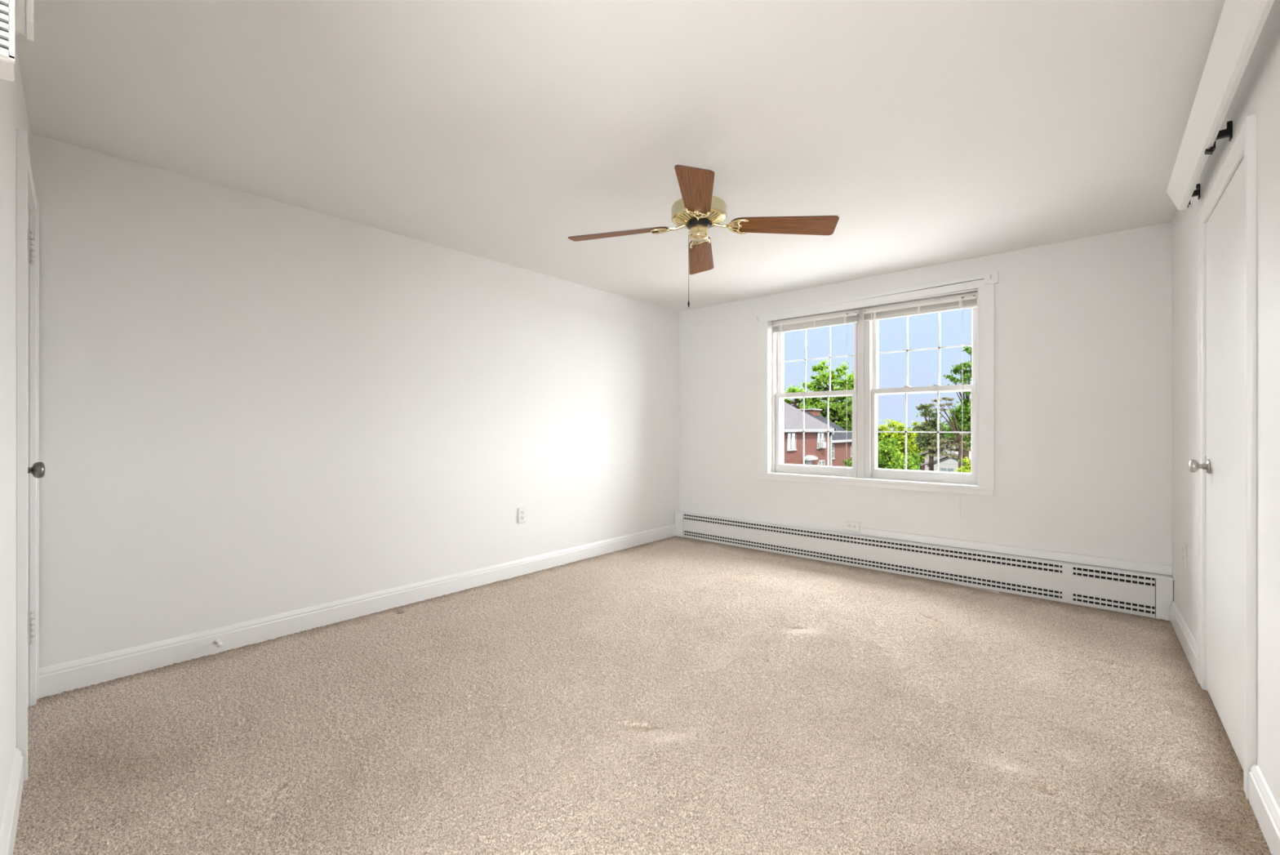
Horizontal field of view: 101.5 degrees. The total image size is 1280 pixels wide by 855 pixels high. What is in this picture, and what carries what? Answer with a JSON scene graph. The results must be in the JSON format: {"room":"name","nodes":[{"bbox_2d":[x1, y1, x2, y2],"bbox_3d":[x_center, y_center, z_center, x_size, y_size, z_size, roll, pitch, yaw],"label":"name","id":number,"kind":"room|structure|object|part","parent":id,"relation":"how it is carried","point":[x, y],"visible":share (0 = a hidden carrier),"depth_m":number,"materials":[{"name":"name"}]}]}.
{"room":"empty bedroom","nodes":[
{"label":"empty bedroom","id":0,"kind":"room"},
{"bbox_2d":[0,35,30,828],"bbox_3d":[-1.123,-0.098,0.776,4.516,2.740,0.120,0,0,43],"label":"wall","id":1,"kind":"structure","parent":0,"point":[13,110],"depth_m":1.51,"materials":[{"name":"white paint"}]},
{"bbox_2d":[0,747,23,854],"bbox_3d":[-1.287,1.113,1.020,2.041,0.134,0.016,0,0,43],"label":"baseboard","id":2,"kind":"structure","parent":1,"relation":"attached to","point":[11,809],"depth_m":1.49,"materials":[{"name":"white paint"}]},
{"bbox_2d":[0,0,33,81],"bbox_3d":[-0.638,-0.443,0.480,0.091,0.212,0.105,0,0,41],"label":"wall box","id":3,"kind":"object","parent":1,"relation":"attached to","point":[17,15],"visible":1,"depth_m":0.48,"materials":[{"name":"white plastic"}]},
{"bbox_2d":[0,0,14,63],"bbox_3d":[-0.608,-0.432,0.449,0.006,0.191,0.092,0,0,41],"label":"grille","id":4,"kind":"object","parent":3,"relation":"attached to","point":[6,6],"depth_m":0.48,"materials":[{"name":"white plastic"}]},
{"bbox_2d":[16,128,44,781],"bbox_3d":[-2.333,0.095,1.984,0.777,2.155,0.099,0,0,41],"label":"door","id":5,"kind":"structure","parent":1,"relation":"in","point":[27,242],"depth_m":1.73,"materials":[{"name":"white paint"}]},
{"bbox_3d":[-2.120,0.149,1.821,0.062,0.062,0.062,0,0,41],"label":"knob","id":6,"kind":"part","parent":5,"relation":"part of","materials":[{"name":"silver metal"}]},
{"bbox_2d":[30,133,679,667],"bbox_3d":[-1.239,-0.098,3.946,0.150,2.740,4.886,0,0,41],"label":"wall","id":7,"kind":"structure","parent":0,"point":[251,406],"depth_m":2.98,"materials":[{"name":"white paint"}]},
{"bbox_2d":[213,638,222,646],"bbox_3d":[-2.171,1.110,2.691,0.076,0.026,0.026,0,0,41],"label":"door stop","id":8,"kind":"object","parent":7,"relation":"attached to","point":[216,640],"visible":1,"depth_m":2.69,"materials":[{"name":"white plastic"}]},
{"bbox_3d":[-2.177,1.110,2.696,0.060,0.026,0.026,0,0,41],"label":"rod","id":9,"kind":"part","parent":8,"relation":"part of","materials":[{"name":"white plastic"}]},
{"bbox_2d":[39,524,675,697],"bbox_3d":[-1.116,1.113,3.960,0.016,0.134,4.522,0,0,41],"label":"baseboard","id":10,"kind":"structure","parent":7,"relation":"attached to","point":[56,678],"depth_m":2.98,"materials":[{"name":"white paint"}]},
{"bbox_2d":[517,506,525,523],"bbox_3d":[-0.939,0.698,4.161,0.015,0.118,0.072,0,0,41],"label":"wall outlet","id":11,"kind":"object","parent":7,"relation":"attached to","point":[521,511],"visible":1,"depth_m":4.15,"materials":[{"name":"white plastic"}]},
{"bbox_2d":[14,0,1225,311],"bbox_3d":[-0.004,-1.368,1.859,4.862,0.200,6.586,0,0,41],"label":"ceiling","id":12,"kind":"structure","parent":0,"point":[935,132],"depth_m":2.14,"materials":[{"name":"white paint"}]},
{"bbox_2d":[568,164,839,307],"bbox_3d":[0.298,-0.938,2.650,1.036,0.660,1.036,0,0,-37],"label":"ceiling fan","id":13,"kind":"object","parent":12,"relation":"hanging from","point":[698,211],"visible":1,"depth_m":2.59,"materials":[{"name":"brown wood"}]},
{"bbox_3d":[-0.110,-1.003,2.706,0.513,0.006,0.157,-4,12,8],"label":"blade","id":14,"kind":"part","parent":13,"relation":"part of","materials":[{"name":"brown wood"}]},
{"bbox_3d":[0.250,-0.819,2.650,0.010,0.351,0.004,0,0,-4],"label":"pull chain","id":15,"kind":"part","parent":13,"relation":"part of","materials":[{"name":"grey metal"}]},
{"bbox_3d":[0.242,-1.003,2.241,0.157,0.006,0.513,13,5,7],"label":"blade","id":16,"kind":"part","parent":13,"relation":"part of","materials":[{"name":"brown wood"}]},
{"bbox_3d":[0.298,-1.047,2.650,0.272,0.024,0.272,0,0,41],"label":"vent plate","id":17,"kind":"part","parent":13,"relation":"part of","materials":[{"name":"gold metal"}]},
{"bbox_3d":[0.355,-1.003,3.058,0.157,0.006,0.513,-13,-5,7],"label":"blade","id":18,"kind":"part","parent":13,"relation":"part of","materials":[{"name":"brown wood"}]},
{"bbox_3d":[0.707,-1.003,2.593,0.513,0.006,0.157,4,-12,8],"label":"blade","id":19,"kind":"part","parent":13,"relation":"part of","materials":[{"name":"brown wood"}]},
{"bbox_2d":[13,535,1271,854],"bbox_3d":[0.300,1.193,2.657,3.863,0.053,4.768,0,0,41],"label":"floor","id":20,"kind":"structure","parent":0,"point":[675,695],"depth_m":2.00,"materials":[{"name":"beige carpet"}]},
{"bbox_2d":[679,222,1172,575],"bbox_3d":[2.027,-0.098,4.506,4.412,2.740,0.270,0,0,41],"label":"wall","id":21,"kind":"structure","parent":0,"point":[1083,326],"depth_m":3.66,"materials":[{"name":"white paint"}]},
{"bbox_2d":[772,309,857,477],"bbox_3d":[1.648,-0.297,4.884,0.804,1.464,0.190,0,0,41],"label":"window","id":22,"kind":"structure","parent":21,"relation":"in","point":[778,465],"depth_m":4.95,"materials":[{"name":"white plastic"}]},
{"bbox_3d":[1.619,0.034,4.846,0.693,0.647,0.004,0,0,41],"label":"pane","id":23,"kind":"part","parent":22,"relation":"part of","materials":[{"name":"clear glass"}]},
{"bbox_3d":[1.617,0.042,4.849,0.763,0.749,0.036,0,0,41],"label":"sash","id":24,"kind":"part","parent":22,"relation":"part of","materials":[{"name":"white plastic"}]},
{"bbox_3d":[1.647,-0.648,4.883,0.763,0.733,0.036,0,0,41],"label":"sash","id":25,"kind":"part","parent":22,"relation":"part of","materials":[{"name":"white plastic"}]},
{"bbox_2d":[844,520,860,530],"bbox_3d":[1.824,0.844,4.481,0.118,0.072,0.035,0,0,41],"label":"wall outlet","id":26,"kind":"object","parent":21,"relation":"attached to","point":[849,525],"visible":1,"depth_m":4.47,"materials":[{"name":"white plastic"}]},
{"bbox_2d":[857,307,867,477],"bbox_3d":[1.987,-0.296,4.592,0.093,1.463,0.200,0,0,41],"label":"window post","id":27,"kind":"object","parent":21,"relation":"attached to","point":[862,326],"visible":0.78,"depth_m":4.52,"materials":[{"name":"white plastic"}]},
{"bbox_2d":[757,471,995,495],"bbox_3d":[1.905,0.468,4.484,1.910,0.065,0.142,0,0,41],"label":"window sill","id":28,"kind":"structure","parent":21,"relation":"attached to","point":[973,489],"depth_m":4.31,"materials":[{"name":"white paint"}]},
{"bbox_2d":[756,271,998,487],"bbox_3d":[1.871,-0.348,4.441,1.949,1.570,0.032,0,0,41],"label":"window frame","id":29,"kind":"structure","parent":21,"relation":"in","point":[985,287],"depth_m":3.98,"materials":[{"name":"white paint"}]},
{"bbox_2d":[771,309,859,477],"bbox_3d":[1.570,-0.290,4.763,0.814,1.448,0.079,0,0,41],"label":"blind","id":30,"kind":"object","parent":29,"relation":"attached to","point":[847,317],"visible":1,"depth_m":4.75,"materials":[{"name":"white"}]},
{"bbox_3d":[1.585,-0.914,4.780,0.804,0.013,0.026,0,0,41],"label":"rail","id":31,"kind":"part","parent":30,"relation":"part of","materials":[{"name":"white plastic"}]},
{"bbox_3d":[1.761,-0.278,4.573,0.151,1.420,0.034,0,0,41],"label":"lift cord","id":32,"kind":"part","parent":30,"relation":"part of","materials":[{"name":"white plastic"}]},
{"bbox_2d":[862,292,977,518],"bbox_3d":[2.206,-0.165,4.181,0.834,1.699,0.112,0,0,41],"label":"blind","id":33,"kind":"object","parent":29,"relation":"attached to","point":[966,300],"visible":0.99,"depth_m":4.15,"materials":[{"name":"white plastic"}]},
{"bbox_3d":[2.232,-0.914,4.210,0.824,0.013,0.026,0,0,41],"label":"rail","id":34,"kind":"part","parent":33,"relation":"part of","materials":[{"name":"white plastic"}]},
{"bbox_3d":[2.433,-0.168,3.959,0.005,1.640,0.068,0,0,45],"label":"lift cord","id":35,"kind":"part","parent":33,"relation":"part of","materials":[{"name":"white plastic"}]},
{"bbox_3d":[2.436,-0.168,3.957,0.006,1.640,0.068,0,0,45],"label":"lift cord","id":36,"kind":"part","parent":33,"relation":"part of","materials":[{"name":"white fabric"}]},
{"bbox_2d":[867,291,977,484],"bbox_3d":[2.326,-0.297,4.287,0.821,1.464,0.190,0,0,41],"label":"window","id":37,"kind":"structure","parent":21,"relation":"in","point":[873,472],"depth_m":4.25,"materials":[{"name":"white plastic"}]},
{"bbox_3d":[2.318,-0.648,4.290,0.706,0.640,0.004,0,0,41],"label":"pane","id":38,"kind":"part","parent":37,"relation":"part of","materials":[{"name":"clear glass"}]},
{"bbox_3d":[2.288,0.034,4.256,0.706,0.647,0.004,0,0,41],"label":"pane","id":39,"kind":"part","parent":37,"relation":"part of","materials":[{"name":"clear glass"}]},
{"bbox_3d":[2.295,0.042,4.252,0.780,0.749,0.036,0,0,41],"label":"sash","id":40,"kind":"part","parent":37,"relation":"part of","materials":[{"name":"white plastic"}]},
{"bbox_3d":[2.325,-0.648,4.286,0.780,0.733,0.036,0,0,41],"label":"sash","id":41,"kind":"part","parent":37,"relation":"part of","materials":[{"name":"clear glass"}]},
{"bbox_2d":[674,511,1173,620],"bbox_3d":[1.823,1.043,4.438,3.794,0.258,0.100,0,0,41],"label":"baseboard heater","id":42,"kind":"object","parent":21,"relation":"attached to","point":[1148,594],"visible":1,"depth_m":3.90,"materials":[{"name":"white metal"}]},
{"bbox_3d":[2.852,1.045,3.485,0.057,0.246,0.007,0,0,41],"label":"splice plate","id":43,"kind":"part","parent":42,"relation":"part of","materials":[{"name":"white metal"}]},
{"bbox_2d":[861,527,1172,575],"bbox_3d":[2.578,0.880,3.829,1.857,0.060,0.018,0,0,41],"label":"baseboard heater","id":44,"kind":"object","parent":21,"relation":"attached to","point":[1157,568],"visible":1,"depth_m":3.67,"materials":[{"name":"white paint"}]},
{"bbox_2d":[1172,0,1279,808],"bbox_3d":[1.799,-0.098,1.391,0.140,2.740,4.708,0,0,41],"label":"wall","id":45,"kind":"structure","parent":0,"point":[1258,91],"depth_m":1.61,"materials":[{"name":"white paint"}]},
{"bbox_2d":[1170,600,1198,681],"bbox_3d":[2.895,1.113,2.777,0.016,0.134,0.986,0,0,40],"label":"baseboard","id":46,"kind":"structure","parent":45,"relation":"attached to","point":[1190,647],"depth_m":2.72,"materials":[{"name":"white paint"}]},
{"bbox_2d":[1182,542,1186,566],"bbox_3d":[2.918,0.679,2.800,0.009,0.118,0.072,0,0,41],"label":"wall outlet","id":47,"kind":"object","parent":45,"relation":"attached to","point":[1184,544],"visible":1,"depth_m":2.78,"materials":[{"name":"white plastic"}]},
{"bbox_2d":[1166,0,1274,210],"bbox_3d":[1.723,-1.091,1.492,0.131,0.138,2.716,0,0,41],"label":"valance","id":48,"kind":"object","parent":45,"relation":"attached to","point":[1241,24],"visible":1,"depth_m":1.67,"materials":[{"name":"white paint"}]},
{"bbox_2d":[1188,113,1256,799],"bbox_3d":[2.266,0.096,2.000,0.173,2.157,0.997,0,0,41],"label":"door","id":49,"kind":"structure","parent":45,"relation":"in","point":[1226,465],"depth_m":1.96,"materials":[{"name":"white paint"}]},
{"bbox_3d":[2.440,0.169,2.282,0.062,0.062,0.062,0,0,41],"label":"knob","id":50,"kind":"part","parent":49,"relation":"part of","materials":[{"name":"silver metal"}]},
{"bbox_2d":[1248,762,1279,854],"bbox_3d":[1.103,1.113,0.691,0.017,0.134,2.495,0,0,41],"label":"baseboard","id":51,"kind":"structure","parent":45,"relation":"attached to","point":[1265,808],"depth_m":1.50,"materials":[{"name":"white paint"}]},
{"label":"outside","id":52,"kind":"structure","parent":0,"visible":0},
{"bbox_2d":[913,462,919,470],"bbox_3d":[39.948,5.572,68.076,150.000,0.200,145.014,0,0,41],"label":"ground","id":53,"kind":"structure","parent":52,"point":[918,468],"depth_m":70.05,"materials":[{"name":"green plant"}]},
{"bbox_2d":[783,384,813,408],"bbox_3d":[20.983,-0.157,70.703,5.348,11.264,3.500,0,0,41],"label":"tree","id":54,"kind":"object","parent":53,"relation":"on","point":[793,389],"visible":0.28,"depth_m":70.41,"materials":[{"name":"green plant"}]},
{"bbox_2d":[783,401,836,466],"bbox_3d":[7.817,0.544,46.145,12.350,9.856,18.200,0,0,41],"label":"brick house","id":55,"kind":"structure","parent":53,"relation":"on","point":[815,442],"depth_m":45.27,"materials":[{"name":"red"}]},
{"bbox_3d":[12.342,1.107,42.606,0.010,1.410,1.530,0,0,41],"label":"pane","id":56,"kind":"part","parent":55,"relation":"part of","materials":[{"name":"grey glass"}]},
{"bbox_3d":[14.497,4.132,44.993,0.100,2.680,1.300,0,0,41],"label":"door","id":57,"kind":"part","parent":55,"relation":"part of","materials":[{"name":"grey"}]},
{"bbox_2d":[804,454,817,460],"bbox_3d":[14.678,2.592,44.934,0.450,0.400,2.050,0,0,41],"label":"hood","id":58,"kind":"object","parent":55,"relation":"attached to","point":[806,457],"depth_m":44.58,"materials":[{"name":"grey"}]},
{"bbox_3d":[16.294,1.122,47.095,0.010,1.380,1.650,0,0,41],"label":"pane","id":59,"kind":"part","parent":55,"relation":"part of","materials":[{"name":"grey glass"}]},
{"bbox_2d":[796,359,853,424],"bbox_3d":[27.601,-2.178,75.305,6.581,15.321,9.806,0,0,-19],"label":"tree","id":60,"kind":"object","parent":53,"relation":"on","point":[848,384],"visible":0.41,"depth_m":74.77,"materials":[{"name":"green plant"}]},
{"bbox_2d":[799,408,852,466],"bbox_3d":[18.325,1.712,56.878,7.240,7.520,11.800,0,0,41],"label":"annex","id":61,"kind":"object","parent":53,"relation":"on","point":[840,443],"visible":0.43,"depth_m":56.16,"materials":[{"name":"brick"}]},
{"bbox_3d":[19.572,2.422,53.315,0.010,1.500,1.060,0,0,41],"label":"pane","id":62,"kind":"part","parent":61,"relation":"part of","materials":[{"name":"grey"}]},
{"bbox_2d":[813,397,852,433],"bbox_3d":[24.460,0.833,64.594,4.745,9.292,7.318,0,0,-36],"label":"tree","id":63,"kind":"object","parent":53,"relation":"on","point":[839,412],"visible":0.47,"depth_m":63.71,"materials":[{"name":"green plant"}]},
{"bbox_2d":[842,439,923,467],"bbox_3d":[17.079,2.930,36.869,4.341,5.098,5.383,0,0,-22],"label":"tree","id":64,"kind":"object","parent":53,"relation":"on","point":[913,456],"visible":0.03,"depth_m":35.92,"materials":[{"name":"green plant"}]},
{"bbox_2d":[877,435,916,469],"bbox_3d":[15.583,2.970,32.308,2.870,5.021,2.778,0,0,-1],"label":"tree","id":65,"kind":"object","parent":53,"relation":"on","point":[886,460],"visible":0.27,"depth_m":31.83,"materials":[{"name":"green plant"}]},
{"bbox_2d":[877,418,918,465],"bbox_3d":[28.482,2.209,60.343,7.405,6.526,4.744,0,0,34],"label":"tree","id":66,"kind":"object","parent":53,"relation":"on","point":[900,437],"visible":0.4,"depth_m":58.72,"materials":[{"name":"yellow plant"}]},
{"bbox_2d":[888,420,954,459],"bbox_3d":[43.705,2.536,80.790,15.152,7.980,9.061,0,0,41],"label":"tree","id":67,"kind":"object","parent":53,"relation":"on","point":[899,420],"visible":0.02,"depth_m":80.51,"materials":[{"name":"green plant"}]},
{"bbox_2d":[907,419,944,470],"bbox_3d":[34.204,2.258,63.563,6.189,6.469,4.052,0,0,44],"label":"tree","id":68,"kind":"object","parent":53,"relation":"on","point":[917,451],"visible":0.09,"depth_m":63.12,"materials":[{"name":"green plant"}]},
{"bbox_2d":[908,403,949,471],"bbox_3d":[15.112,2.116,27.140,2.040,6.716,2.086,0,0,-2],"label":"tree","id":69,"kind":"object","parent":53,"relation":"on","point":[922,440],"visible":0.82,"depth_m":26.80,"materials":[{"name":"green plant"}]},
{"bbox_2d":[917,443,970,471],"bbox_3d":[22.277,3.152,35.746,6.000,4.640,11.300,0,0,41],"label":"bungalow","id":70,"kind":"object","parent":53,"relation":"on","point":[947,464],"visible":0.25,"depth_m":31.92,"materials":[{"name":"grey"}]},
{"bbox_3d":[18.641,2.947,31.692,0.660,0.950,0.050,0,0,41],"label":"pane","id":71,"kind":"part","parent":70,"relation":"part of","materials":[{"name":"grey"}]},
{"bbox_2d":[924,396,970,468],"bbox_3d":[12.367,2.113,21.079,1.638,6.718,1.070,0,0,41],"label":"tree","id":72,"kind":"object","parent":53,"relation":"on","point":[957,443],"visible":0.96,"depth_m":20.88,"materials":[{"name":"brown plant"}]},
{"bbox_2d":[941,346,972,466],"bbox_3d":[15.218,0.874,24.126,2.057,9.206,2.299,0,0,-30],"label":"tree","id":73,"kind":"object","parent":53,"relation":"on","point":[966,402],"visible":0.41,"depth_m":24.00,"materials":[{"name":"green plant"}]},
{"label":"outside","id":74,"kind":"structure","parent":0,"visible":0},
{"bbox_3d":[8.427,5.507,13.356,55.000,0.130,20.814,0,0,41],"label":"floor","id":75,"kind":"structure","parent":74,"visible":0},
{"bbox_2d":[951,456,970,472],"bbox_3d":[8.845,3.127,14.100,1.057,4.692,1.059,0,0,41],"label":"shrub","id":76,"kind":"object","parent":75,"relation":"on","point":[966,468],"visible":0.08,"depth_m":14.06,"materials":[{"name":"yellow plant"}]}
]}

